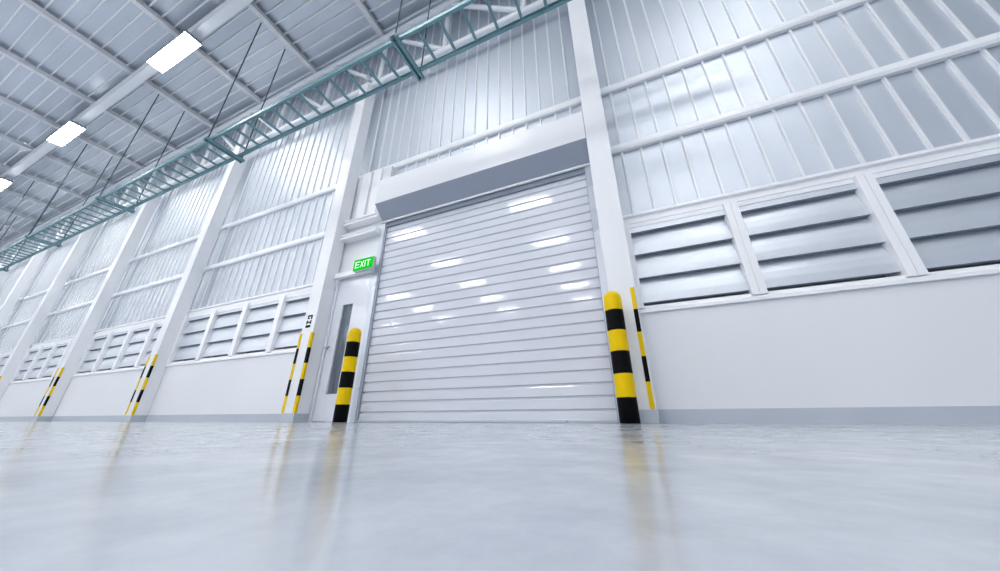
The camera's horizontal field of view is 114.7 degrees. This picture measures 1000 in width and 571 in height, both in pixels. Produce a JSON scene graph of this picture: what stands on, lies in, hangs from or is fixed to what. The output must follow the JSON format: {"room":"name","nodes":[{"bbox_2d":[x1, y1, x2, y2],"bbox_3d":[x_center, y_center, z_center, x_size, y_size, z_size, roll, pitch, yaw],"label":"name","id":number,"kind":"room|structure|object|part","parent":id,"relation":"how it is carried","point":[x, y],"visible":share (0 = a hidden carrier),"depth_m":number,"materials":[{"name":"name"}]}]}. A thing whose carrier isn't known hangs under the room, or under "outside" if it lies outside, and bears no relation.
{"room":"distribution center","nodes":[
{"label":"distribution center","id":0,"kind":"room"},
{"bbox_2d":[0,0,446,246],"bbox_3d":[-18.043,-8.198,2.276,53.460,0.594,23.562,-9,-24,21],"label":"ceiling","id":1,"kind":"structure","parent":0,"point":[84,62],"depth_m":8.64,"materials":[{"name":"metal"}]},
{"bbox_2d":[0,176,12,190],"bbox_3d":[-18.548,-3.772,11.853,1.630,0.269,0.307,-9,-24,21],"label":"ceiling light","id":2,"kind":"object","parent":1,"relation":"hanging from","point":[4,182],"visible":1,"depth_m":11.64,"materials":[{"name":"white plastic"}]},
{"bbox_2d":[0,179,10,190],"bbox_3d":[-18.548,-3.657,11.805,1.614,0.020,0.294,-9,-24,21],"label":"diffuser","id":3,"kind":"object","parent":2,"relation":"attached to","point":[4,183],"depth_m":11.65,"materials":[{"name":"white"}]},
{"bbox_2d":[0,181,58,271],"bbox_3d":[-18.101,-2.350,12.108,0.112,3.755,0.676,-9,-24,21],"label":"hanger","id":4,"kind":"object","parent":1,"relation":"hanging from","point":[2,269],"visible":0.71,"depth_m":12.11,"materials":[{"name":"teal paint"}]},
{"bbox_3d":[-18.219,-2.455,11.851,0.022,3.755,0.022,20,-30,-40],"label":"rod","id":5,"kind":"part","parent":4,"relation":"part of","materials":[{"name":"metal"}]},
{"bbox_2d":[47,120,86,146],"bbox_3d":[-13.115,-4.672,9.715,1.630,0.269,0.307,-9,-24,21],"label":"ceiling light","id":6,"kind":"object","parent":1,"relation":"hanging from","point":[71,129],"visible":1,"depth_m":9.62,"materials":[{"name":"white plastic"}]},
{"bbox_2d":[24,144,112,246],"bbox_3d":[-13.925,-3.041,10.465,0.112,3.755,0.676,-9,-24,21],"label":"hanger","id":7,"kind":"object","parent":1,"relation":"hanging from","point":[25,236],"visible":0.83,"depth_m":10.04,"materials":[{"name":"teal paint"}]},
{"bbox_3d":[-14.043,-3.147,10.208,0.022,3.755,0.022,0,-22,1],"label":"rod","id":8,"kind":"part","parent":7,"relation":"part of","materials":[{"name":"metal"}]},
{"bbox_3d":[-13.806,-2.935,10.722,0.022,3.755,0.022,20,-30,-40],"label":"rod","id":9,"kind":"part","parent":7,"relation":"part of","materials":[{"name":"metal"}]},
{"bbox_2d":[95,94,184,213],"bbox_3d":[-9.748,-3.733,8.822,0.112,3.755,0.676,-9,-24,21],"label":"hanger","id":10,"kind":"object","parent":1,"relation":"hanging from","point":[99,198],"visible":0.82,"depth_m":8.36,"materials":[{"name":"teal paint"}]},
{"bbox_3d":[-9.867,-3.838,8.565,0.022,3.755,0.022,20,-30,-40],"label":"rod","id":11,"kind":"part","parent":10,"relation":"part of","materials":[{"name":"metal"}]},
{"bbox_3d":[-9.630,-3.627,9.079,0.022,3.755,0.022,0,-22,1],"label":"rod","id":12,"kind":"part","parent":10,"relation":"part of","materials":[{"name":"metal"}]},
{"bbox_2d":[147,29,201,72],"bbox_3d":[-7.683,-5.571,7.578,1.630,0.269,0.307,-9,-24,21],"label":"ceiling light","id":13,"kind":"object","parent":1,"relation":"hanging from","point":[184,43],"visible":1,"depth_m":7.48,"materials":[{"name":"white plastic"}]},
{"bbox_2d":[203,23,285,162],"bbox_3d":[-5.572,-4.424,7.179,0.112,3.755,0.676,-9,-24,21],"label":"hanger","id":14,"kind":"object","parent":1,"relation":"hanging from","point":[207,139],"visible":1,"depth_m":6.66,"materials":[{"name":"teal paint"}]},
{"bbox_3d":[-5.691,-4.530,6.922,0.022,3.755,0.022,20,-30,-40],"label":"rod","id":15,"kind":"part","parent":14,"relation":"part of","materials":[{"name":"metal"}]},
{"bbox_3d":[-5.454,-4.318,7.435,0.022,3.755,0.022,20,-30,-40],"label":"rod","id":16,"kind":"part","parent":14,"relation":"part of","materials":[{"name":"metal"}]},
{"bbox_2d":[389,0,430,80],"bbox_3d":[-1.396,-5.115,5.535,0.112,3.755,0.676,-9,-24,21],"label":"hanger","id":17,"kind":"object","parent":1,"relation":"hanging from","point":[395,40],"visible":1,"depth_m":4.83,"materials":[{"name":"teal paint"}]},
{"bbox_3d":[-1.514,-5.221,5.279,0.022,3.755,0.022,20,-30,-40],"label":"rod","id":18,"kind":"part","parent":17,"relation":"part of","materials":[{"name":"metal"}]},
{"bbox_3d":[-1.277,-5.010,5.792,0.022,3.755,0.022,0,-22,1],"label":"rod","id":19,"kind":"part","parent":17,"relation":"part of","materials":[{"name":"metal"}]},
{"bbox_2d":[0,0,571,270],"bbox_3d":[-16.689,-0.955,10.878,42.240,0.073,0.525,-9,-24,21],"label":"roof truss","id":20,"kind":"object","parent":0,"point":[461,5],"visible":0.98,"depth_m":5.80,"materials":[{"name":"teal metal"}]},
{"bbox_2d":[0,0,999,421],"bbox_3d":[-13.455,-0.317,10.622,53.460,8.877,0.442,-9,-24,21],"label":"wall","id":21,"kind":"structure","parent":0,"point":[701,99],"depth_m":4.19,"materials":[{"name":"metal"}]},
{"bbox_2d":[0,353,10,371],"bbox_3d":[-16.831,2.837,10.882,1.053,1.040,0.257,-9,-24,21],"label":"window","id":22,"kind":"structure","parent":21,"relation":"in","point":[3,358],"depth_m":11.03,"materials":[{"name":"white paint"}]},
{"bbox_2d":[0,346,31,354],"bbox_3d":[-17.331,2.371,11.268,4.224,0.119,0.168,-9,-24,21],"label":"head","id":23,"kind":"structure","parent":21,"relation":"attached to","point":[10,350],"depth_m":11.12},
{"bbox_2d":[10,346,40,381],"bbox_3d":[-14.646,2.475,10.022,1.053,1.040,0.257,-9,-24,21],"label":"window","id":24,"kind":"structure","parent":21,"relation":"in","point":[29,356],"depth_m":10.04,"materials":[{"name":"white paint"}]},
{"bbox_2d":[8,377,52,383],"bbox_3d":[-13.184,2.744,9.248,4.224,0.058,0.290,-9,-24,21],"label":"window sill","id":25,"kind":"structure","parent":21,"relation":"attached to","point":[52,377],"depth_m":9.23,"materials":[{"name":"white paint"}]},
{"bbox_2d":[22,343,54,380],"bbox_3d":[-13.675,2.314,9.640,1.053,1.040,0.257,-9,-24,21],"label":"window","id":26,"kind":"structure","parent":21,"relation":"in","point":[43,353],"depth_m":9.66,"materials":[{"name":"white paint"}]},
{"bbox_2d":[37,341,69,378],"bbox_3d":[-12.703,2.154,9.258,1.053,1.040,0.257,-9,-24,21],"label":"window","id":27,"kind":"structure","parent":21,"relation":"in","point":[58,350],"depth_m":9.27,"materials":[{"name":"white paint"}]},
{"bbox_2d":[52,340,72,376],"bbox_3d":[-11.732,1.993,8.876,1.053,1.040,0.257,-9,-24,21],"label":"window","id":28,"kind":"structure","parent":21,"relation":"in","point":[70,342],"depth_m":8.96,"materials":[{"name":"white paint"}]},
{"bbox_2d":[30,333,95,348],"bbox_3d":[-13.203,1.688,9.643,4.224,0.119,0.168,-9,-24,21],"label":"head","id":29,"kind":"structure","parent":21,"relation":"attached to","point":[70,337],"depth_m":9.72},
{"bbox_2d":[73,331,110,374],"bbox_3d":[-10.519,1.792,8.398,1.052,1.040,0.257,-9,-24,21],"label":"window","id":30,"kind":"structure","parent":21,"relation":"in","point":[88,360],"depth_m":8.40,"materials":[{"name":"white paint"}]},
{"bbox_2d":[71,367,143,376],"bbox_3d":[-9.059,2.061,7.625,4.217,0.058,0.290,-9,-24,21],"label":"window sill","id":31,"kind":"structure","parent":21,"relation":"attached to","point":[138,368],"depth_m":7.53,"materials":[{"name":"white paint"}]},
{"bbox_2d":[91,327,130,372],"bbox_3d":[-9.549,1.631,8.017,1.052,1.040,0.257,-9,-24,21],"label":"window","id":32,"kind":"structure","parent":21,"relation":"in","point":[108,356],"depth_m":8.02,"materials":[{"name":"white paint"}]},
{"bbox_2d":[112,322,153,369],"bbox_3d":[-8.579,1.471,7.635,1.052,1.040,0.257,-9,-24,21],"label":"window","id":33,"kind":"structure","parent":21,"relation":"in","point":[133,345],"depth_m":7.63,"materials":[{"name":"white paint"}]},
{"bbox_2d":[0,414,280,421],"bbox_3d":[-20.429,4.846,11.599,38.353,0.119,0.046,-9,-24,21],"label":"baseboard","id":34,"kind":"structure","parent":21,"relation":"attached to","point":[208,417],"depth_m":5.84,"materials":[{"name":"grey paint"}]},
{"bbox_2d":[94,313,187,334],"bbox_3d":[-9.078,1.005,8.021,4.217,0.119,0.168,-9,-24,21],"label":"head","id":35,"kind":"structure","parent":21,"relation":"attached to","point":[162,318],"depth_m":8.02},
{"bbox_2d":[135,321,163,367],"bbox_3d":[-7.610,1.310,7.254,1.052,1.040,0.257,-9,-24,21],"label":"window","id":36,"kind":"structure","parent":21,"relation":"in","point":[156,327],"depth_m":7.33,"materials":[{"name":"white paint"}]},
{"bbox_2d":[167,310,213,363],"bbox_3d":[-6.395,1.109,6.776,1.058,1.040,0.257,-9,-24,21],"label":"window","id":37,"kind":"structure","parent":21,"relation":"in","point":[186,348],"depth_m":6.76,"materials":[{"name":"white paint"}]},
{"bbox_2d":[196,303,245,359],"bbox_3d":[-5.420,0.947,6.392,1.058,1.040,0.257,-9,-24,21],"label":"window","id":38,"kind":"structure","parent":21,"relation":"in","point":[222,329],"depth_m":6.37,"materials":[{"name":"white paint"}]},
{"bbox_2d":[166,349,295,366],"bbox_3d":[-4.927,1.377,5.999,4.240,0.058,0.290,-9,-24,21],"label":"window sill","id":39,"kind":"structure","parent":21,"relation":"attached to","point":[292,350],"depth_m":5.81,"materials":[{"name":"white paint"}]},
{"bbox_2d":[188,283,312,315],"bbox_3d":[-4.946,0.321,6.395,4.240,0.119,0.168,-9,-24,21],"label":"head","id":40,"kind":"structure","parent":21,"relation":"attached to","point":[304,288],"depth_m":6.29},
{"bbox_2d":[230,295,282,356],"bbox_3d":[-4.445,0.786,6.008,1.058,1.040,0.257,-9,-24,21],"label":"window","id":41,"kind":"structure","parent":21,"relation":"in","point":[256,326],"depth_m":5.98,"materials":[{"name":"white paint"}]},
{"bbox_2d":[267,291,334,351],"bbox_3d":[-3.470,0.625,5.625,1.058,1.040,0.257,-9,-24,21],"label":"window","id":42,"kind":"structure","parent":21,"relation":"in","point":[287,330],"depth_m":5.64,"materials":[{"name":"white paint"}]},
{"bbox_2d":[308,273,373,421],"bbox_3d":[-2.397,0.862,4.959,0.792,2.310,0.170,-9,-24,21],"label":"door","id":43,"kind":"structure","parent":21,"relation":"in","point":[349,310],"depth_m":5.00,"materials":[{"name":"white metal"}]},
{"bbox_3d":[-2.456,0.955,4.970,0.221,1.389,0.013,-9,-24,21],"label":"glass","id":44,"kind":"part","parent":43,"relation":"part of","materials":[{"name":"grey glass"}]},
{"bbox_3d":[-2.437,-0.878,5.595,0.786,0.092,0.150,-9,-24,21],"label":"wall rail","id":45,"kind":"part","parent":21,"relation":"part of","materials":[{"name":"white metal"}]},
{"bbox_3d":[-2.437,-1.149,5.707,0.786,0.099,0.150,-9,-24,21],"label":"wall rail","id":46,"kind":"part","parent":21,"relation":"part of","materials":[{"name":"white metal"}]},
{"bbox_3d":[-2.561,-1.708,6.056,0.205,1.036,0.045,-9,-24,21],"label":"infill post","id":47,"kind":"part","parent":21,"relation":"part of","materials":[{"name":"white metal"}]},
{"bbox_2d":[353,256,376,272],"bbox_3d":[-2.171,-0.322,5.227,0.412,0.201,0.177,-9,-24,21],"label":"exit sign","id":48,"kind":"object","parent":21,"relation":"attached to","point":[368,263],"visible":1,"depth_m":5.14,"materials":[{"name":"green plastic"}]},
{"bbox_3d":[-2.442,-1.186,5.869,0.909,2.171,0.092,-9,-24,21],"label":"infill panel","id":49,"kind":"part","parent":21,"relation":"part of","materials":[{"name":"white metal"}]},
{"bbox_3d":[-2.315,-1.749,5.960,0.185,1.036,0.045,-9,-24,21],"label":"infill post","id":50,"kind":"part","parent":21,"relation":"part of","materials":[{"name":"white metal"}]},
{"bbox_2d":[350,111,619,422],"bbox_3d":[-0.391,-0.237,4.378,3.650,3.887,0.386,-9,-24,21],"label":"roller shutter","id":51,"kind":"object","parent":21,"relation":"attached to","point":[489,287],"visible":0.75,"depth_m":4.28,"materials":[{"name":"paint"}]},
{"bbox_3d":[-1.981,0.391,4.997,0.086,3.208,0.135,-9,-24,21],"label":"guide rail","id":52,"kind":"part","parent":51,"relation":"part of","materials":[{"name":"metal"}]},
{"bbox_2d":[375,111,589,220],"bbox_3d":[-0.434,-1.712,4.986,3.513,0.696,0.353,-9,-24,21],"label":"hood","id":53,"kind":"object","parent":51,"relation":"attached to","point":[531,155],"depth_m":4.74,"materials":[{"name":"white paint"}]},
{"bbox_3d":[1.204,-0.137,3.743,0.079,3.208,0.135,-9,-24,21],"label":"guide rail","id":54,"kind":"part","parent":51,"relation":"part of","materials":[{"name":"metal"}]},
{"bbox_2d":[624,202,759,308],"bbox_3d":[1.987,-0.279,3.478,1.055,1.040,0.257,-9,-24,21],"label":"window","id":55,"kind":"structure","parent":21,"relation":"in","point":[701,255],"depth_m":3.40,"materials":[{"name":"white paint"}]},
{"bbox_3d":[2.034,-0.218,3.573,1.044,1.000,0.016,-9,-24,21],"label":"backing panel","id":56,"kind":"part","parent":55,"relation":"part of","materials":[{"name":"grey metal"}]},
{"bbox_2d":[623,133,999,223],"bbox_3d":[3.432,-1.067,3.098,4.231,0.119,0.168,-9,-24,21],"label":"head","id":57,"kind":"structure","parent":21,"relation":"attached to","point":[992,141],"depth_m":3.13},
{"bbox_2d":[639,267,999,313],"bbox_3d":[3.451,-0.010,2.703,4.231,0.058,0.290,-9,-24,21],"label":"window sill","id":58,"kind":"structure","parent":21,"relation":"attached to","point":[995,270],"depth_m":2.78,"materials":[{"name":"white paint"}]},
{"bbox_2d":[730,174,918,294],"bbox_3d":[2.960,-0.440,3.095,1.055,1.040,0.257,-9,-24,21],"label":"window","id":59,"kind":"structure","parent":21,"relation":"in","point":[837,233],"depth_m":3.00,"materials":[{"name":"white paint"}]},
{"bbox_3d":[3.007,-0.380,3.190,1.044,1.000,0.016,-9,-24,21],"label":"backing panel","id":60,"kind":"part","parent":59,"relation":"part of","materials":[{"name":"grey metal"}]},
{"bbox_2d":[658,406,999,423],"bbox_3d":[6.254,0.427,1.101,10.544,0.119,0.046,-9,-24,21],"label":"baseboard","id":61,"kind":"structure","parent":21,"relation":"attached to","point":[932,414],"depth_m":2.50,"materials":[{"name":"grey paint"}]},
{"bbox_2d":[863,147,999,275],"bbox_3d":[3.932,-0.601,2.712,1.055,1.040,0.257,-9,-24,21],"label":"window","id":62,"kind":"structure","parent":21,"relation":"in","point":[944,214],"depth_m":2.71,"materials":[{"name":"white paint"}]},
{"bbox_3d":[3.980,-0.541,2.807,1.044,1.000,0.016,-9,-24,21],"label":"backing panel","id":63,"kind":"part","parent":62,"relation":"part of","materials":[{"name":"grey metal"}]},
{"bbox_2d":[0,421,999,570],"bbox_3d":[-17.590,-0.336,-1.248,67.650,0.132,24.750,-9,-24,21],"label":"floor","id":64,"kind":"structure","parent":0,"point":[75,496],"depth_m":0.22,"materials":[{"name":"grey concrete"}]},
{"bbox_2d":[0,263,9,282],"bbox_3d":[-23.602,2.168,14.016,0.277,6.930,0.238,-9,-24,21],"label":"steel column","id":65,"kind":"structure","parent":64,"relation":"on","point":[2,273],"depth_m":15.12,"materials":[{"name":"white metal"}]},
{"bbox_2d":[0,235,24,265],"bbox_3d":[-25.683,-1.426,16.443,4.481,1.692,0.162,-9,-24,21],"label":"girder","id":66,"kind":"object","parent":65,"relation":"attached to","point":[17,239],"visible":0.53,"depth_m":16.17,"materials":[{"name":"white metal"}]},
{"bbox_3d":[-24.642,-1.607,16.054,0.100,1.465,0.102,-9,-24,21],"label":"post","id":67,"kind":"part","parent":66,"relation":"part of","materials":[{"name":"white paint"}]},
{"bbox_2d":[6,214,63,263],"bbox_3d":[-21.555,-2.110,14.819,4.481,1.692,0.162,-9,-24,21],"label":"girder","id":68,"kind":"object","parent":65,"relation":"attached to","point":[59,216],"visible":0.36,"depth_m":14.73,"materials":[{"name":"metal"}]},
{"bbox_3d":[-23.074,-1.866,15.437,0.100,1.465,0.102,-9,-24,21],"label":"post","id":69,"kind":"part","parent":68,"relation":"part of","materials":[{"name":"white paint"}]},
{"bbox_3d":[-21.507,-2.126,14.820,0.100,1.465,0.102,-9,-24,21],"label":"post","id":70,"kind":"part","parent":68,"relation":"part of","materials":[{"name":"teal metal"}]},
{"bbox_3d":[-19.939,-2.385,14.204,0.100,1.465,0.102,-9,-24,21],"label":"post","id":71,"kind":"part","parent":68,"relation":"part of","materials":[{"name":"teal metal"}]},
{"bbox_2d":[0,244,48,328],"bbox_3d":[-19.475,1.485,12.392,0.277,6.930,0.238,-9,-24,21],"label":"steel column","id":72,"kind":"structure","parent":64,"relation":"on","point":[12,298],"depth_m":12.95,"materials":[{"name":"white metal"}]},
{"bbox_2d":[0,221,97,398],"bbox_3d":[-15.347,0.802,10.768,0.277,6.930,0.238,-9,-24,21],"label":"steel column","id":73,"kind":"structure","parent":64,"relation":"on","point":[38,318],"depth_m":10.70,"materials":[{"name":"white metal"}]},
{"bbox_2d":[44,187,109,245],"bbox_3d":[-17.427,-2.793,13.195,4.481,1.692,0.162,-9,-24,21],"label":"girder","id":74,"kind":"object","parent":73,"relation":"attached to","point":[106,190],"visible":0.5,"depth_m":13.16,"materials":[{"name":"white metal"}]},
{"bbox_3d":[-18.372,-2.645,13.587,0.100,1.465,0.102,-9,-24,21],"label":"post","id":75,"kind":"part","parent":74,"relation":"part of","materials":[{"name":"teal metal"}]},
{"bbox_3d":[-16.804,-2.904,12.970,0.100,1.465,0.102,-9,-24,21],"label":"post","id":76,"kind":"part","parent":74,"relation":"part of","materials":[{"name":"metal"}]},
{"bbox_2d":[31,188,161,421],"bbox_3d":[-11.220,0.118,9.143,0.277,6.930,0.238,-9,-24,21],"label":"steel column","id":77,"kind":"structure","parent":64,"relation":"on","point":[102,298],"depth_m":8.84,"materials":[{"name":"white metal"}]},
{"bbox_3d":[-11.213,3.265,7.837,0.277,0.116,0.224,-9,-24,21],"label":"plate","id":78,"kind":"part","parent":77,"relation":"part of","materials":[{"name":"grey paint"}]},
{"bbox_2d":[34,368,58,415],"bbox_3d":[-11.358,2.660,8.041,0.047,1.150,0.035,-9,-24,21],"label":"guard","id":79,"kind":"object","parent":77,"relation":"attached to","point":[58,368],"visible":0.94,"depth_m":8.03,"materials":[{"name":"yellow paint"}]},
{"bbox_2d":[38,367,64,415],"bbox_3d":[-11.145,2.624,7.957,0.047,1.150,0.035,-9,-24,21],"label":"guard","id":80,"kind":"object","parent":77,"relation":"attached to","point":[62,369],"visible":1,"depth_m":7.94,"materials":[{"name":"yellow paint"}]},
{"bbox_2d":[93,152,174,221],"bbox_3d":[-13.300,-3.476,11.570,4.481,1.692,0.162,-9,-24,21],"label":"girder","id":81,"kind":"object","parent":77,"relation":"attached to","point":[169,156],"visible":0.66,"depth_m":11.60,"materials":[{"name":"metal"}]},
{"bbox_3d":[-15.236,-3.164,12.353,0.100,1.465,0.102,-9,-24,21],"label":"post","id":82,"kind":"part","parent":81,"relation":"part of","materials":[{"name":"teal metal"}]},
{"bbox_3d":[-13.669,-3.423,11.736,0.100,1.465,0.102,-9,-24,21],"label":"post","id":83,"kind":"part","parent":81,"relation":"part of","materials":[{"name":"teal metal"}]},
{"bbox_3d":[-12.101,-3.683,11.120,0.100,1.465,0.102,-9,-24,21],"label":"post","id":84,"kind":"part","parent":81,"relation":"part of","materials":[{"name":"metal"}]},
{"bbox_2d":[122,146,248,421],"bbox_3d":[-7.098,-0.564,7.522,0.277,6.930,0.238,-9,-24,21],"label":"steel column","id":85,"kind":"structure","parent":64,"relation":"on","point":[181,302],"depth_m":7.15,"materials":[{"name":"white metal"}]},
{"bbox_3d":[-7.091,2.582,6.215,0.277,0.116,0.224,-9,-24,21],"label":"plate","id":86,"kind":"part","parent":85,"relation":"part of","materials":[{"name":"grey paint"}]},
{"bbox_2d":[125,355,150,414],"bbox_3d":[-7.237,1.977,6.419,0.047,1.150,0.035,-9,-24,21],"label":"guard","id":87,"kind":"object","parent":85,"relation":"attached to","point":[149,355],"visible":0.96,"depth_m":6.39,"materials":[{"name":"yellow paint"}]},
{"bbox_2d":[131,354,158,414],"bbox_3d":[-7.024,1.942,6.335,0.047,1.150,0.035,-9,-24,21],"label":"guard","id":88,"kind":"object","parent":85,"relation":"attached to","point":[156,355],"visible":1,"depth_m":6.32,"materials":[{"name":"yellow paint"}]},
{"bbox_2d":[156,106,257,191],"bbox_3d":[-9.175,-4.159,9.947,4.475,1.692,0.162,-9,-24,21],"label":"girder","id":89,"kind":"object","parent":85,"relation":"attached to","point":[253,110],"visible":0.56,"depth_m":9.85,"materials":[{"name":"metal"}]},
{"bbox_3d":[-10.534,-3.942,10.503,0.100,1.465,0.102,-9,-24,21],"label":"post","id":90,"kind":"part","parent":89,"relation":"part of","materials":[{"name":"metal"}]},
{"bbox_3d":[-8.966,-4.202,9.886,0.100,1.465,0.102,-9,-24,21],"label":"post","id":91,"kind":"part","parent":89,"relation":"part of","materials":[{"name":"white metal"}]},
{"bbox_3d":[-7.398,-4.462,9.269,0.100,1.465,0.102,-9,-24,21],"label":"post","id":92,"kind":"part","parent":89,"relation":"part of","materials":[{"name":"metal"}]},
{"bbox_2d":[279,82,374,421],"bbox_3d":[-2.955,-1.250,5.892,0.277,6.930,0.238,-9,-24,21],"label":"steel column","id":93,"kind":"structure","parent":64,"relation":"on","point":[324,283],"depth_m":5.43,"materials":[{"name":"white metal"}]},
{"bbox_2d":[281,334,301,412],"bbox_3d":[-3.094,1.291,4.789,0.047,1.150,0.035,-9,-24,21],"label":"guard","id":94,"kind":"object","parent":93,"relation":"attached to","point":[300,336],"visible":1,"depth_m":4.76,"materials":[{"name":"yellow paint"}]},
{"bbox_3d":[-2.948,1.897,4.585,0.277,0.116,0.224,-9,-24,21],"label":"plate","id":95,"kind":"part","parent":93,"relation":"part of","materials":[{"name":"grey paint"}]},
{"bbox_2d":[292,332,314,412],"bbox_3d":[-2.881,1.256,4.705,0.047,1.150,0.035,-9,-24,21],"label":"guard","id":96,"kind":"object","parent":93,"relation":"attached to","point":[297,399],"visible":1,"depth_m":4.68,"materials":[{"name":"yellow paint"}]},
{"bbox_2d":[305,315,312,327],"bbox_3d":[-2.998,0.563,5.030,0.106,0.201,0.005,-9,-24,21],"label":"sign","id":97,"kind":"object","parent":93,"relation":"attached to","point":[311,316],"depth_m":5.03,"materials":[{"name":"black paint"}]},
{"bbox_2d":[243,40,378,148],"bbox_3d":[-5.043,-4.844,8.322,4.498,1.692,0.162,-9,-24,21],"label":"girder","id":98,"kind":"object","parent":93,"relation":"attached to","point":[325,106],"visible":0.66,"depth_m":8.16,"materials":[{"name":"white metal"}]},
{"bbox_3d":[-5.831,-4.721,8.652,0.100,1.465,0.102,-9,-24,21],"label":"post","id":99,"kind":"part","parent":98,"relation":"part of","materials":[{"name":"metal"}]},
{"bbox_3d":[-4.263,-4.981,8.036,0.100,1.465,0.102,-9,-24,21],"label":"post","id":100,"kind":"part","parent":98,"relation":"part of","materials":[{"name":"metal"}]},
{"bbox_2d":[332,328,361,422],"bbox_3d":[-1.946,1.118,4.105,0.165,1.175,0.165,-9,-24,21],"label":"bollard","id":101,"kind":"object","parent":64,"relation":"on","point":[341,411],"visible":1,"depth_m":4.03,"materials":[{"name":"yellow metal"}]},
{"bbox_2d":[567,0,659,423],"bbox_3d":[1.285,-1.952,4.223,0.277,6.930,0.238,-9,-24,21],"label":"steel column","id":102,"kind":"structure","parent":64,"relation":"on","point":[617,263],"depth_m":3.72,"materials":[{"name":"white metal"}]},
{"bbox_2d":[371,0,556,88],"bbox_3d":[-0.852,-5.538,6.672,4.604,1.692,0.162,-9,-24,21],"label":"girder","id":103,"kind":"object","parent":102,"relation":"attached to","point":[439,51],"visible":0.71,"depth_m":6.64,"materials":[{"name":"white metal"}]},
{"bbox_3d":[-2.696,-5.240,7.419,0.100,1.465,0.102,-9,-24,21],"label":"post","id":104,"kind":"part","parent":103,"relation":"part of","materials":[{"name":"metal"}]},
{"bbox_3d":[-1.128,-5.500,6.802,0.100,1.465,0.102,-9,-24,21],"label":"post","id":105,"kind":"part","parent":103,"relation":"part of","materials":[{"name":"metal"}]},
{"bbox_3d":[0.440,-5.760,6.185,0.100,1.465,0.102,-9,-24,21],"label":"post","id":106,"kind":"part","parent":103,"relation":"part of","materials":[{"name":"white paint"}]},
{"bbox_2d":[630,287,654,408],"bbox_3d":[1.339,0.551,3.031,0.040,1.150,0.007,-9,-24,21],"label":"guard","id":107,"kind":"object","parent":102,"relation":"attached to","point":[636,314],"visible":1,"depth_m":3.00,"materials":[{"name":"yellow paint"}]},
{"bbox_3d":[1.292,1.194,2.917,0.277,0.116,0.224,-9,-24,21],"label":"plate","id":108,"kind":"part","parent":102,"relation":"part of","materials":[{"name":"grey paint"}]},
{"bbox_2d":[603,291,640,423],"bbox_3d":[1.091,0.610,2.912,0.165,1.188,0.165,-9,-24,21],"label":"bollard","id":109,"kind":"object","parent":64,"relation":"on","point":[627,403],"visible":1,"depth_m":2.82,"materials":[{"name":"yellow metal"}]}
]}

